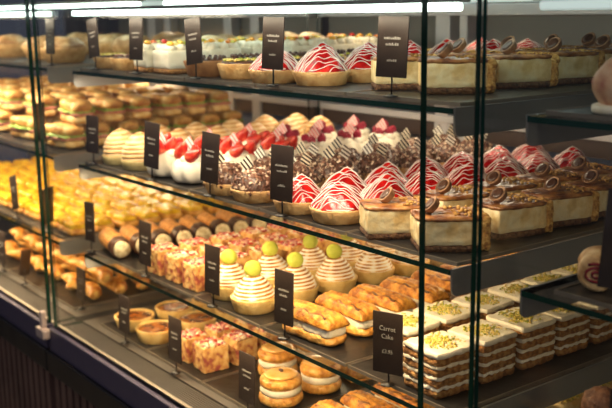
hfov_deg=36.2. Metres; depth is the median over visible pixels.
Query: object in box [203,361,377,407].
serving tray
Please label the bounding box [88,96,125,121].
sandwich
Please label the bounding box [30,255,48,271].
croissant
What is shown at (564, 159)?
tart
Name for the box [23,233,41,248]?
croissant
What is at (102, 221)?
slice
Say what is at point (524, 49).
cheesecake slice
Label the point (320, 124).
cake
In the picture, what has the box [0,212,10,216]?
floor
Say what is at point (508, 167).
tart
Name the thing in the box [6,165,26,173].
slice
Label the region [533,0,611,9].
light
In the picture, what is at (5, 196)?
slice
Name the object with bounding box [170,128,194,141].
dome
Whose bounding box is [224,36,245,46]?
cake
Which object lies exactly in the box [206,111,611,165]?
shelf
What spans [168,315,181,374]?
price label
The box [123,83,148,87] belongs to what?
baguette
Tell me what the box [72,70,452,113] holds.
shelf
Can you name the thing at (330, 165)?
tart
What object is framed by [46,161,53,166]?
slice
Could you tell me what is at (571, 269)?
cake
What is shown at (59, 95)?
sandwich
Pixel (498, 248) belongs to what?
serving tray
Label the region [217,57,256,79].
tart
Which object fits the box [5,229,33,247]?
serving tray
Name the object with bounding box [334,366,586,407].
serving tray
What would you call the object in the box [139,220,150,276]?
price label
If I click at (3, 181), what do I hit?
slice
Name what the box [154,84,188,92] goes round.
baguette
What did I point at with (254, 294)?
tart
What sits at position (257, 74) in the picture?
tart
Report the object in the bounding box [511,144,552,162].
tart
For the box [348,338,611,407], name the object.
shelf
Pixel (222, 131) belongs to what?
dome
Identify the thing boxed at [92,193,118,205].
slice
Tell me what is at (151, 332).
tart
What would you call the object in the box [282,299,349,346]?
eclair
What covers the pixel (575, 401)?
pistachio square
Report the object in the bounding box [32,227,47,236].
croissant
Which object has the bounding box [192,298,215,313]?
tart
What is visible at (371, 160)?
tart
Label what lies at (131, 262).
serving tray
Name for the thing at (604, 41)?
chocolate cup
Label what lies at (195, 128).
dome
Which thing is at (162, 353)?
serving tray
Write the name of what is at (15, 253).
croissant
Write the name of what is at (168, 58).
cake
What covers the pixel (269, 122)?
pastry
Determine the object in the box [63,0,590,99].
wall
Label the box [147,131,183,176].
cake
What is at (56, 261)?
croissant
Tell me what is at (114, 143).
pastry
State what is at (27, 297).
grille
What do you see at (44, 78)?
baguette
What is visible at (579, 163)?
chocolate cup
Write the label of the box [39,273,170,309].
serving tray
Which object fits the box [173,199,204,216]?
slice
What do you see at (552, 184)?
chocolate cup
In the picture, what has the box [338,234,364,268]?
tart
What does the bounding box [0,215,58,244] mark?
shelf
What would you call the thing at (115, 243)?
roll
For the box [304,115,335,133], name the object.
pastry
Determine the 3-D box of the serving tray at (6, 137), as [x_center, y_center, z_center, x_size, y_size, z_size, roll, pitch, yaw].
[-0.621,-0.245,3.102,0.744,0.006,0.259,-10,14,-36]
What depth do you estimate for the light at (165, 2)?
2.29 m
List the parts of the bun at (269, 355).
pastry lid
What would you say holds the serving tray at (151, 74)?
on the display case at (88, 363)
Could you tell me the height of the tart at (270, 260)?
0.106 m
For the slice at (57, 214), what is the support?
on the serving tray at (56, 232)
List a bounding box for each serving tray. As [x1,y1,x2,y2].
[0,54,88,58]
[0,55,92,63]
[0,134,39,145]
[0,208,38,224]
[0,217,33,232]
[0,247,48,270]
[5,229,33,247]
[8,262,113,288]
[18,59,94,67]
[24,125,245,155]
[30,208,249,240]
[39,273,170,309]
[80,67,136,74]
[86,159,147,175]
[92,243,175,272]
[101,308,219,351]
[128,72,188,79]
[133,172,203,191]
[138,269,208,297]
[147,345,296,383]
[185,76,261,86]
[190,187,274,210]
[194,274,410,328]
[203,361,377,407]
[256,82,374,95]
[259,206,360,234]
[262,323,372,366]
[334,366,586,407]
[346,83,592,106]
[347,217,604,266]
[546,105,611,120]
[554,282,611,308]
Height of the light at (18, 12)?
0.020 m
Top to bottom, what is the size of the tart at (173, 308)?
0.035 m
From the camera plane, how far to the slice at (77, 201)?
2.99 m
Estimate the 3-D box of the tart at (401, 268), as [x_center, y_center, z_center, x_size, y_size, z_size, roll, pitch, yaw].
[0.246,0.123,2.232,0.099,0.080,0.099,9,15,40]
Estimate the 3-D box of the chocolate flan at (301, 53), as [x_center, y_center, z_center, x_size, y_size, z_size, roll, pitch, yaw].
[-0.039,-0.328,2.154,0.101,0.044,0.101,-5,12,-18]
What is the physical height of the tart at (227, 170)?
0.091 m
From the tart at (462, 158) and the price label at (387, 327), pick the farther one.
the tart at (462, 158)
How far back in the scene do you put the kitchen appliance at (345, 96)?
4.57 m
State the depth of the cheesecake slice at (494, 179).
1.72 m
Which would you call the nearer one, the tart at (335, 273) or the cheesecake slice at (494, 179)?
the cheesecake slice at (494, 179)
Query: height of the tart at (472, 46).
0.070 m
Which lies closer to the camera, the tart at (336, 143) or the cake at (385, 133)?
the tart at (336, 143)
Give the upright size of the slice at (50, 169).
0.039 m
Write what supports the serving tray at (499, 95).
on the display case at (88, 363)
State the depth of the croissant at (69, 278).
2.83 m
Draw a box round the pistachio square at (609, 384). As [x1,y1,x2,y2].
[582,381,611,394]
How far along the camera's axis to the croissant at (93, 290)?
2.73 m
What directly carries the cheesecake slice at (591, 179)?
on the serving tray at (498, 248)
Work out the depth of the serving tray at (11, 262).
3.16 m
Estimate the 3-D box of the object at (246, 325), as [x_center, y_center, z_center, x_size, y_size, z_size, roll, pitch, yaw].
[-0.140,0.317,2.364,0.066,0.069,0.062,-11,15,-40]
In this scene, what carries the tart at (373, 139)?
on the serving tray at (200, 191)
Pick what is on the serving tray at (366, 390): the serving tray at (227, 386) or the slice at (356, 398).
the slice at (356, 398)
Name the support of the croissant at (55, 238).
on the croissant
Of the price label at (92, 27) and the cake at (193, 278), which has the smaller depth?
the cake at (193, 278)
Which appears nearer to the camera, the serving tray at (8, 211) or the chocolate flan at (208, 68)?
the chocolate flan at (208, 68)
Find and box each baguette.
[0,78,20,83]
[0,83,23,88]
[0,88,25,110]
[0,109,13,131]
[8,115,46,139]
[10,108,32,115]
[19,76,42,82]
[19,86,53,101]
[20,81,46,87]
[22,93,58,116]
[40,76,47,82]
[44,80,69,86]
[45,113,70,123]
[47,85,78,92]
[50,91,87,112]
[72,85,103,91]
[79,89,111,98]
[103,84,124,89]
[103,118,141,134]
[106,87,137,97]
[117,94,152,118]
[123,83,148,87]
[129,86,164,94]
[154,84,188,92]
[157,114,192,130]
[169,90,206,114]
[182,112,221,128]
[195,88,230,111]
[209,109,243,123]
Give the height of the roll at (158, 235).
0.055 m
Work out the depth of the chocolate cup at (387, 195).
1.57 m
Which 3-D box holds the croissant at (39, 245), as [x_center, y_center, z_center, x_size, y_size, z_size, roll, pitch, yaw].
[-0.844,0.146,3.088,0.057,0.047,0.126,-9,14,-35]
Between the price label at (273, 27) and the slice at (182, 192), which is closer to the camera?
the price label at (273, 27)
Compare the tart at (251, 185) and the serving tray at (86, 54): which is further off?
the serving tray at (86, 54)
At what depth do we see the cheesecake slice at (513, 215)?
1.56 m
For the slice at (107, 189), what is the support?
on the serving tray at (8, 211)
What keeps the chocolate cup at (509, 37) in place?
on the cheesecake slice at (524, 49)
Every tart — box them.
[93,53,124,68]
[109,54,134,70]
[114,308,154,331]
[135,320,167,344]
[155,300,194,319]
[176,310,215,330]
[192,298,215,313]
[203,150,242,195]
[211,249,245,300]
[215,308,235,321]
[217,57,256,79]
[230,155,272,203]
[230,260,273,314]
[248,51,297,83]
[251,145,270,170]
[258,241,287,287]
[273,174,321,214]
[273,252,319,301]
[292,45,350,85]
[293,151,323,187]
[295,140,324,167]
[299,235,326,274]
[304,42,344,62]
[309,181,363,224]
[313,244,357,292]
[316,144,361,186]
[320,166,366,192]
[325,136,361,161]
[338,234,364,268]
[344,45,376,82]
[345,42,376,60]
[352,246,394,284]
[356,141,396,180]
[360,173,412,198]
[362,132,396,156]
[364,161,408,184]
[365,242,394,253]
[389,250,429,275]
[391,135,430,173]
[395,127,429,149]
[404,157,448,179]
[404,168,445,196]
[408,43,420,54]
[426,132,460,165]
[427,38,452,53]
[427,124,460,146]
[429,259,444,266]
[435,40,466,52]
[443,151,484,173]
[446,162,486,185]
[457,133,493,157]
[465,37,487,50]
[475,39,500,50]
[479,144,516,168]
[484,156,528,177]
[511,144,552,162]
[517,38,542,47]
[521,152,559,172]
[553,146,590,167]
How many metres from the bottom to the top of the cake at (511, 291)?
0.080 m
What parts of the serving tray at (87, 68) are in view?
tray plate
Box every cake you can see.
[134,39,167,72]
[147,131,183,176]
[152,39,186,73]
[171,136,203,183]
[194,128,228,149]
[202,38,240,57]
[220,132,256,163]
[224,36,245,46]
[235,122,269,147]
[238,37,261,54]
[260,127,297,155]
[278,121,300,143]
[284,35,316,51]
[296,125,329,156]
[302,34,324,39]
[310,118,336,145]
[316,34,355,51]
[328,33,355,37]
[332,121,365,153]
[342,115,370,140]
[351,33,377,47]
[366,118,400,146]
[395,311,440,372]
[403,331,474,398]
[413,300,475,331]
[447,320,516,383]
[451,291,513,321]
[486,307,556,369]
[488,281,532,307]
[520,272,563,284]
[542,303,590,355]
[551,263,577,275]
[574,301,611,343]
[581,386,610,407]
[591,58,611,115]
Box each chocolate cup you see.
[379,186,394,202]
[426,196,439,213]
[435,178,451,193]
[437,41,453,57]
[452,38,466,52]
[485,170,501,185]
[489,186,507,202]
[500,36,515,46]
[500,39,516,54]
[535,162,549,176]
[543,34,557,44]
[543,176,560,191]
[545,36,561,51]
[571,156,586,169]
[581,32,595,45]
[582,169,598,184]
[594,34,610,48]
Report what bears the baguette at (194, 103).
on the baguette at (182, 121)
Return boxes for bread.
[40,36,87,62]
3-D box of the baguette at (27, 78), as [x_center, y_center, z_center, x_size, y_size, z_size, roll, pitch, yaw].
[-1.086,-0.469,3.704,0.083,0.069,0.173,-9,14,-33]
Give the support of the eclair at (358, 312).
on the serving tray at (354, 349)
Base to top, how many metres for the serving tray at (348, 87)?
0.006 m
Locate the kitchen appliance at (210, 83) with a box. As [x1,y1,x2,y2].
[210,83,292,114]
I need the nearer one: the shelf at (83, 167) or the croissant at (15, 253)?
the shelf at (83, 167)
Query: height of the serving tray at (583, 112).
0.006 m
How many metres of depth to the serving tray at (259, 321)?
1.96 m
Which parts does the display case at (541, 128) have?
glass, glass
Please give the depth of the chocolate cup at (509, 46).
1.60 m
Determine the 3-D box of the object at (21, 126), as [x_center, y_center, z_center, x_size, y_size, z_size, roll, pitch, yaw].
[-0.863,-0.240,2.916,0.084,0.068,0.174,-12,16,-42]
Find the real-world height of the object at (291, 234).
0.069 m
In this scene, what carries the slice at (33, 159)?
on the serving tray
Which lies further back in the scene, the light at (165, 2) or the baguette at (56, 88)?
the baguette at (56, 88)
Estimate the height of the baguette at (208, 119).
0.068 m
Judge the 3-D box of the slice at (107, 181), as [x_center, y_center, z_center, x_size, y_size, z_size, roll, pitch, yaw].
[-0.690,-0.070,3.340,0.062,0.039,0.122,-9,14,-33]
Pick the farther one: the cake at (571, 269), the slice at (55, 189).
the slice at (55, 189)
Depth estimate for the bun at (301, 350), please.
2.20 m
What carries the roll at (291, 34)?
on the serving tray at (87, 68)
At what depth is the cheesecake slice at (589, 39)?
1.92 m
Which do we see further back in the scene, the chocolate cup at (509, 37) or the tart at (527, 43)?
the tart at (527, 43)
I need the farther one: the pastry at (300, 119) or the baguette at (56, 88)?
the baguette at (56, 88)
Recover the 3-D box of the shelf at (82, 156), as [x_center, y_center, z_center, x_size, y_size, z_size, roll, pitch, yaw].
[-0.780,-0.280,3.321,0.800,0.008,1.340,-10,14,-36]
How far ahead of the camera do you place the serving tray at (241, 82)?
1.88 m
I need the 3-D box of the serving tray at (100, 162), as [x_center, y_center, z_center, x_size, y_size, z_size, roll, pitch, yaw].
[-0.198,-0.139,2.555,0.744,0.006,0.259,-10,14,-36]
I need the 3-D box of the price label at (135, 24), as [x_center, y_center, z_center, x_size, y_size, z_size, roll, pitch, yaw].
[-0.386,-0.358,2.120,0.024,0.124,0.058,-10,15,-39]
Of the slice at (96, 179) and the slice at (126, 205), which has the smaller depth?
the slice at (126, 205)
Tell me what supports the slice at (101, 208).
on the serving tray at (56, 232)
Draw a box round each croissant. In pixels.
[5,241,18,252]
[6,248,34,259]
[9,227,28,241]
[19,241,34,250]
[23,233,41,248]
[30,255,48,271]
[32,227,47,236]
[35,241,58,253]
[41,263,64,279]
[47,234,61,241]
[47,254,63,263]
[52,248,76,263]
[61,262,75,271]
[61,272,75,289]
[67,256,88,272]
[75,281,101,299]
[86,273,100,283]
[87,266,112,282]
[100,276,126,293]
[112,267,127,279]
[114,264,136,277]
[130,273,150,289]
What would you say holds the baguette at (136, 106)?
on the sandwich at (132, 126)
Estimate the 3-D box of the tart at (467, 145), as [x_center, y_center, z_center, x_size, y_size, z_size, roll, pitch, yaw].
[0.412,-0.141,2.283,0.106,0.092,0.105,-1,12,-1]
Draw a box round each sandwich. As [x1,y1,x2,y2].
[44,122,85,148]
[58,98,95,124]
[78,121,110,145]
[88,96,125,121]
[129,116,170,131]
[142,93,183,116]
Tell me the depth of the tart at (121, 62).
2.26 m
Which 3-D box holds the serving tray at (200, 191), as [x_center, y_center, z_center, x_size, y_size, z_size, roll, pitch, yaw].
[0.123,-0.058,2.141,0.744,0.006,0.259,-10,14,-36]
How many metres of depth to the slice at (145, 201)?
2.96 m
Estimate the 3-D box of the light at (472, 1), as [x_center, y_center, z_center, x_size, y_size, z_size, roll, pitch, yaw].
[0.460,-0.524,2.349,0.030,0.035,1.400,-10,14,-36]
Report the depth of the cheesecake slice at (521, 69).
1.59 m
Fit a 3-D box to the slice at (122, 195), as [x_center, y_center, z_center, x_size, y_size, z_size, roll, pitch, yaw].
[-0.590,-0.020,3.088,0.063,0.040,0.123,-10,14,-36]
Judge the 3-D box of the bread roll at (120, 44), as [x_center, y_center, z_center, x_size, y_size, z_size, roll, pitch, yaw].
[-0.514,-0.469,2.802,0.137,0.073,0.137,-11,16,-41]
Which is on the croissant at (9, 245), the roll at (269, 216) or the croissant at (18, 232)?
the croissant at (18, 232)
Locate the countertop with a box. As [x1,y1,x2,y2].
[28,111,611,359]
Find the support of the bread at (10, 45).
on the serving tray at (86, 54)
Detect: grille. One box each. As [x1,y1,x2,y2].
[0,274,76,326]
[65,323,222,407]
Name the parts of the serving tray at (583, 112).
tray plate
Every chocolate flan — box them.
[183,55,225,76]
[230,53,261,58]
[288,51,306,58]
[336,49,346,55]
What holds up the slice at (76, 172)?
on the serving tray
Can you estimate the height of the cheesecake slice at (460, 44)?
0.083 m
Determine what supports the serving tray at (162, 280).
on the display case at (88, 363)
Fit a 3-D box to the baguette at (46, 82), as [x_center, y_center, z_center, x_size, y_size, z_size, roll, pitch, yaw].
[-0.928,-0.428,3.495,0.084,0.068,0.174,-8,14,-32]
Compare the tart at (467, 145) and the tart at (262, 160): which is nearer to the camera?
the tart at (262, 160)
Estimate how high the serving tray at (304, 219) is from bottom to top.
0.006 m
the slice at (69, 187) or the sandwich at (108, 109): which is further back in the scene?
the slice at (69, 187)
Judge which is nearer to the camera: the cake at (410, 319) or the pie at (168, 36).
the cake at (410, 319)
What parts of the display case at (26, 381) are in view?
glass, rail trim, rail, post, glass, post, panel, post, rail, post, rail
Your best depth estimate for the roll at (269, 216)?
2.67 m
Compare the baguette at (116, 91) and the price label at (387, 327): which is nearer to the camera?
the price label at (387, 327)
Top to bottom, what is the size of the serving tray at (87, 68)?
0.006 m
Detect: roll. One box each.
[99,228,131,258]
[119,224,152,254]
[146,221,172,244]
[159,218,193,246]
[179,215,212,240]
[196,212,231,234]
[202,35,225,41]
[215,209,249,232]
[218,34,234,39]
[232,206,266,227]
[240,34,257,40]
[250,209,283,223]
[251,33,262,37]
[285,32,298,36]
[298,32,323,37]
[577,245,607,291]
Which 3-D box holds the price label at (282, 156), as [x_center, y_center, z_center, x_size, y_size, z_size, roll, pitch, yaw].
[-0.047,-0.043,1.734,0.058,0.132,0.024,10,16,43]
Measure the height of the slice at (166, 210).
0.040 m
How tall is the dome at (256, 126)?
0.087 m
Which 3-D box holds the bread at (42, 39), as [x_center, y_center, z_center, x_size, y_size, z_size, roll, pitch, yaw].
[-0.816,-0.489,2.916,0.137,0.073,0.137,-10,15,-39]
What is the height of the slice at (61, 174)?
0.040 m
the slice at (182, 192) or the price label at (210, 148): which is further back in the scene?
the slice at (182, 192)
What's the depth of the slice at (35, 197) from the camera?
3.05 m
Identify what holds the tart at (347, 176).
on the serving tray at (304, 219)
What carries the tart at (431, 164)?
on the serving tray at (304, 219)
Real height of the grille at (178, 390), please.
0.027 m
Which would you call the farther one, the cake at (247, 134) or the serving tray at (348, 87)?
the cake at (247, 134)
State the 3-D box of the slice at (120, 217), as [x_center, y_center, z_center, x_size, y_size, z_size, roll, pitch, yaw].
[-0.550,0.040,2.791,0.064,0.040,0.123,-10,15,-38]
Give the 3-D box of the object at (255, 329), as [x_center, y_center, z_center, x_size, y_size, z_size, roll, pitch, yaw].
[-0.092,0.329,2.300,0.067,0.069,0.063,-10,15,-39]
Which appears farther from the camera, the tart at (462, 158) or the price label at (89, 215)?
the price label at (89, 215)
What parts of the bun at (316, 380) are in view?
pastry lid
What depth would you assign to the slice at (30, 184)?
3.29 m
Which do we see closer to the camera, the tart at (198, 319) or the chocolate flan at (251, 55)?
the chocolate flan at (251, 55)
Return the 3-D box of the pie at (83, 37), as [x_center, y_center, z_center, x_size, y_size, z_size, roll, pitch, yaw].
[-0.779,-0.559,3.257,0.137,0.073,0.137,9,15,40]
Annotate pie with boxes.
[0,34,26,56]
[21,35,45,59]
[67,32,88,53]
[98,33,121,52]
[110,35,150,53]
[152,32,181,41]
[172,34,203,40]
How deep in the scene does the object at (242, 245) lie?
2.28 m
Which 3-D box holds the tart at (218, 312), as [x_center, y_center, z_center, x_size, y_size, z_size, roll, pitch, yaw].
[-0.194,0.298,2.544,0.109,0.035,0.108,5,13,26]
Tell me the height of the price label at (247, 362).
0.132 m
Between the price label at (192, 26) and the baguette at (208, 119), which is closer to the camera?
the price label at (192, 26)
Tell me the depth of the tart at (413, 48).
1.85 m
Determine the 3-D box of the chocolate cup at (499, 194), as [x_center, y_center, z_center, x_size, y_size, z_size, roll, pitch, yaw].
[0.322,-0.016,1.565,0.027,0.028,0.032,-10,14,-36]
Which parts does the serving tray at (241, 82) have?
tray plate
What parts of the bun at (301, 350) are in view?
pastry lid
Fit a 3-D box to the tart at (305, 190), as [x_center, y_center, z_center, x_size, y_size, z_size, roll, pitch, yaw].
[-0.011,-0.022,1.788,0.106,0.071,0.106,-2,12,-5]
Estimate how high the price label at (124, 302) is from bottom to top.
0.123 m
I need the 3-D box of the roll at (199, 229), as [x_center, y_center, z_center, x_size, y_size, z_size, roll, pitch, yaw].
[-0.307,0.071,2.595,0.057,0.055,0.160,-6,13,-23]
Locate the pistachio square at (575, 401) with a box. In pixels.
[547,393,582,407]
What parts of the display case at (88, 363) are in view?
rail, rail trim, glass, glass, glass, post, rail, rail, post, panel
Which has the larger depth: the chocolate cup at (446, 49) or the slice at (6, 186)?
the slice at (6, 186)
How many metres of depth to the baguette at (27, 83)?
3.40 m
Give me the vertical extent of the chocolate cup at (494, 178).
0.028 m
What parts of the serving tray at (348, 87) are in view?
tray plate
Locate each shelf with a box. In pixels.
[0,64,46,70]
[0,124,244,159]
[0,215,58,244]
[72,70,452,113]
[78,163,450,274]
[84,253,416,407]
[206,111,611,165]
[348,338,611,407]
[521,275,611,322]
[527,114,611,130]
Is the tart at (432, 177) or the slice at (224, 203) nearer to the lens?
the tart at (432, 177)
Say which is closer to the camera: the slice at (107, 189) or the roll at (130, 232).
the roll at (130, 232)
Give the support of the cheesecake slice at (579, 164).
on the serving tray at (498, 248)
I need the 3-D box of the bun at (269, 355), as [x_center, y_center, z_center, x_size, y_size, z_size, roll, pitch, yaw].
[-0.065,0.358,2.164,0.096,0.067,0.095,-2,12,-6]
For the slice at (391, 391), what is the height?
0.059 m
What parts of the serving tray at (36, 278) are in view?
tray plate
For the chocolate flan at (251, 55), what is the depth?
2.06 m
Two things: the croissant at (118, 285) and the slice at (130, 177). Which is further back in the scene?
the slice at (130, 177)
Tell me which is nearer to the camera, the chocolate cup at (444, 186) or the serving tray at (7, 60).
the chocolate cup at (444, 186)
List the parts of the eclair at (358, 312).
pastry lid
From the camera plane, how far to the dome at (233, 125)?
2.57 m
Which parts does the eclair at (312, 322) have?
pastry lid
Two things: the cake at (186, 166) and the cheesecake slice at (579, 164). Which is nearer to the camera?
the cheesecake slice at (579, 164)
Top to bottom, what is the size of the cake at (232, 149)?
0.106 m
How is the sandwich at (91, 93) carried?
on the baguette
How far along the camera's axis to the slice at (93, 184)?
3.27 m
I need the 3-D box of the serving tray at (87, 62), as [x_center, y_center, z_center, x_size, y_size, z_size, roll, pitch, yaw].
[-0.464,-0.440,2.846,0.744,0.006,0.259,-10,14,-36]
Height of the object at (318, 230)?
0.069 m
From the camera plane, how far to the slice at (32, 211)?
2.89 m
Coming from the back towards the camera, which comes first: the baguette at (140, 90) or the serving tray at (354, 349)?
the baguette at (140, 90)
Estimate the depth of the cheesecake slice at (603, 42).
1.75 m
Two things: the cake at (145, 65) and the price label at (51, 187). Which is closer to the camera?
the cake at (145, 65)
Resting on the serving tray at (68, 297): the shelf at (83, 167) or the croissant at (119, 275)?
the croissant at (119, 275)
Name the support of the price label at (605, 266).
on the display case at (541, 128)
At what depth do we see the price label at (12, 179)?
2.89 m
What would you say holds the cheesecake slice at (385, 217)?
on the serving tray at (498, 248)
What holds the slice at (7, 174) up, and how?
on the serving tray
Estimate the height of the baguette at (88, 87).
0.068 m
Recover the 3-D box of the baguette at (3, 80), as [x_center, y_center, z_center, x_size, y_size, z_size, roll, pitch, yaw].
[-1.160,-0.456,3.648,0.082,0.068,0.175,-10,15,-37]
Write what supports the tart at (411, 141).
on the serving tray at (200, 191)
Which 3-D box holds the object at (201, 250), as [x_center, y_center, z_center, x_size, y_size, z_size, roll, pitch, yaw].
[-0.219,0.132,2.251,0.066,0.069,0.062,-9,14,-35]
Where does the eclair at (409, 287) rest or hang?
on the serving tray at (354, 349)
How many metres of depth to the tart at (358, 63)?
1.77 m
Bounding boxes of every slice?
[0,161,14,168]
[0,171,19,179]
[0,178,8,188]
[0,191,18,206]
[3,183,27,190]
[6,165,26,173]
[9,197,34,213]
[13,159,32,166]
[16,175,33,185]
[18,188,37,199]
[19,169,36,177]
[23,203,39,220]
[25,163,42,169]
[26,180,43,190]
[31,157,50,163]
[31,173,53,181]
[32,194,57,202]
[39,209,69,227]
[41,167,57,174]
[42,185,62,195]
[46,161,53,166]
[47,178,68,187]
[50,171,73,179]
[54,191,80,201]
[54,199,74,211]
[57,216,84,235]
[60,183,84,192]
[65,206,83,218]
[66,175,88,184]
[69,196,97,206]
[71,169,78,175]
[76,188,101,197]
[80,180,104,189]
[83,213,113,231]
[88,177,108,181]
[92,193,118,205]
[94,203,116,215]
[97,185,122,195]
[101,178,123,187]
[106,209,138,227]
[110,200,138,210]
[113,191,139,201]
[117,183,142,191]
[119,175,143,182]
[130,206,160,222]
[133,196,159,208]
[134,188,161,197]
[139,180,161,189]
[151,202,182,219]
[153,194,181,203]
[157,185,180,193]
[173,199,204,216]
[177,191,201,199]
[194,197,222,213]
[223,202,238,208]
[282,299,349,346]
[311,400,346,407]
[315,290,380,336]
[340,390,397,407]
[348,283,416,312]
[359,186,427,239]
[371,53,437,89]
[371,382,434,407]
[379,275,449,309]
[410,196,490,252]
[410,269,470,301]
[417,41,497,94]
[419,178,491,206]
[435,38,500,56]
[440,264,502,292]
[470,170,542,193]
[470,258,532,284]
[471,186,553,239]
[486,39,559,88]
[490,36,547,52]
[514,162,582,185]
[521,176,599,227]
[533,34,591,48]
[535,36,604,84]
[555,156,611,175]
[565,169,611,217]
[573,32,611,47]
[581,34,611,61]
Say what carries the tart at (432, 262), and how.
on the serving tray at (259, 321)
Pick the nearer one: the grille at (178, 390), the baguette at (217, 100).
the grille at (178, 390)
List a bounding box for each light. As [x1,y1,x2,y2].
[0,0,142,9]
[0,9,54,16]
[69,0,470,15]
[120,0,295,6]
[161,0,329,4]
[330,0,532,2]
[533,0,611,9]
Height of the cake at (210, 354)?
0.069 m
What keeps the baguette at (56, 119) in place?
on the serving tray at (6, 137)
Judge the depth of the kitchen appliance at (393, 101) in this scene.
4.07 m
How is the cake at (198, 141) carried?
on the serving tray at (168, 181)
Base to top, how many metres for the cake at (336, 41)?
0.075 m
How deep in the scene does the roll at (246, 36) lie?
2.47 m
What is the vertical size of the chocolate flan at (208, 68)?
0.044 m
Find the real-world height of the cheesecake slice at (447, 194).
0.083 m
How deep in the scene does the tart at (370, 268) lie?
2.14 m
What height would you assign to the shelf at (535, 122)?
0.008 m
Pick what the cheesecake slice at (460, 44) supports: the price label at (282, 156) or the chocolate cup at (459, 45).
the chocolate cup at (459, 45)
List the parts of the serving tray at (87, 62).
tray plate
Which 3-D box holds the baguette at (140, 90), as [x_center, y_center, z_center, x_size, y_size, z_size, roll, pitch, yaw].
[-0.534,-0.359,3.135,0.084,0.068,0.174,-12,16,-42]
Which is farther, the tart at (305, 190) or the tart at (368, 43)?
the tart at (368, 43)
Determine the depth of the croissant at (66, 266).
3.03 m
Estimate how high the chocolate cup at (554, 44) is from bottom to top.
0.028 m
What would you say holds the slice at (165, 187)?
on the serving tray at (8, 211)
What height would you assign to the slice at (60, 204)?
0.039 m
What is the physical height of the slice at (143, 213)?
0.039 m
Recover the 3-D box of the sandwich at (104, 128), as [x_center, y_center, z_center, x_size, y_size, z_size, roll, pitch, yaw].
[-0.628,-0.213,2.765,0.083,0.069,0.173,-8,14,-33]
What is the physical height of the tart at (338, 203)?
0.071 m
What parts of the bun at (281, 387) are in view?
pastry lid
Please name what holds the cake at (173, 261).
on the serving tray at (162, 280)
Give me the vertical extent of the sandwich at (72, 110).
0.068 m
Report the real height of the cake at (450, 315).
0.080 m
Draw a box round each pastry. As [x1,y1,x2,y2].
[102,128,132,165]
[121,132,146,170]
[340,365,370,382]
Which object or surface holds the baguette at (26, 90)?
on the baguette at (17, 112)
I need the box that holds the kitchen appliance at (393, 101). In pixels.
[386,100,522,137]
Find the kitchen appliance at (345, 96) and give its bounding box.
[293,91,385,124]
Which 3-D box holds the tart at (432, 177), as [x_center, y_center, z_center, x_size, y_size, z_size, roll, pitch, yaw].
[0.238,-0.035,1.836,0.108,0.070,0.108,0,12,5]
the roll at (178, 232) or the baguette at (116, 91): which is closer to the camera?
the roll at (178, 232)
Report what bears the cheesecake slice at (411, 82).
on the serving tray at (499, 95)
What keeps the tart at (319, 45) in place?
on the serving tray at (241, 82)
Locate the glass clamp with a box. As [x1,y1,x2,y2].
[36,310,49,339]
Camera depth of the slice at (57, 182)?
3.33 m
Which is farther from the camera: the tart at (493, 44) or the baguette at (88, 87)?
the baguette at (88, 87)
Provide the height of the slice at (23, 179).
0.040 m
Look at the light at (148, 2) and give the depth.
3.70 m
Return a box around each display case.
[0,0,322,407]
[31,0,611,407]
[468,0,611,407]
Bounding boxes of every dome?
[160,124,171,133]
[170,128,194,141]
[185,122,207,138]
[211,125,231,137]
[221,119,244,132]
[250,122,266,133]
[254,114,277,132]
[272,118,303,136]
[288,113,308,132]
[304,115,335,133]
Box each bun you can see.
[257,341,297,374]
[259,366,302,407]
[296,345,314,363]
[300,354,341,394]
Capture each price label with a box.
[0,231,6,271]
[9,175,20,218]
[19,249,31,284]
[36,102,44,149]
[42,186,53,233]
[45,18,54,65]
[76,266,85,309]
[84,201,94,252]
[86,17,99,69]
[86,115,98,164]
[119,293,129,343]
[129,18,142,73]
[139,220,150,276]
[143,121,159,180]
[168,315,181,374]
[184,16,202,78]
[200,131,219,196]
[205,243,219,307]
[239,350,255,407]
[261,17,284,85]
[270,144,293,216]
[274,268,293,339]
[373,310,402,387]
[376,16,409,96]
[597,188,611,312]
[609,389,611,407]
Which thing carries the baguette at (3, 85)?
on the baguette
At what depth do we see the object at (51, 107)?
2.86 m
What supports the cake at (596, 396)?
on the serving tray
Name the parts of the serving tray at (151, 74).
tray plate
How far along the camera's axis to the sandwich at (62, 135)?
2.66 m

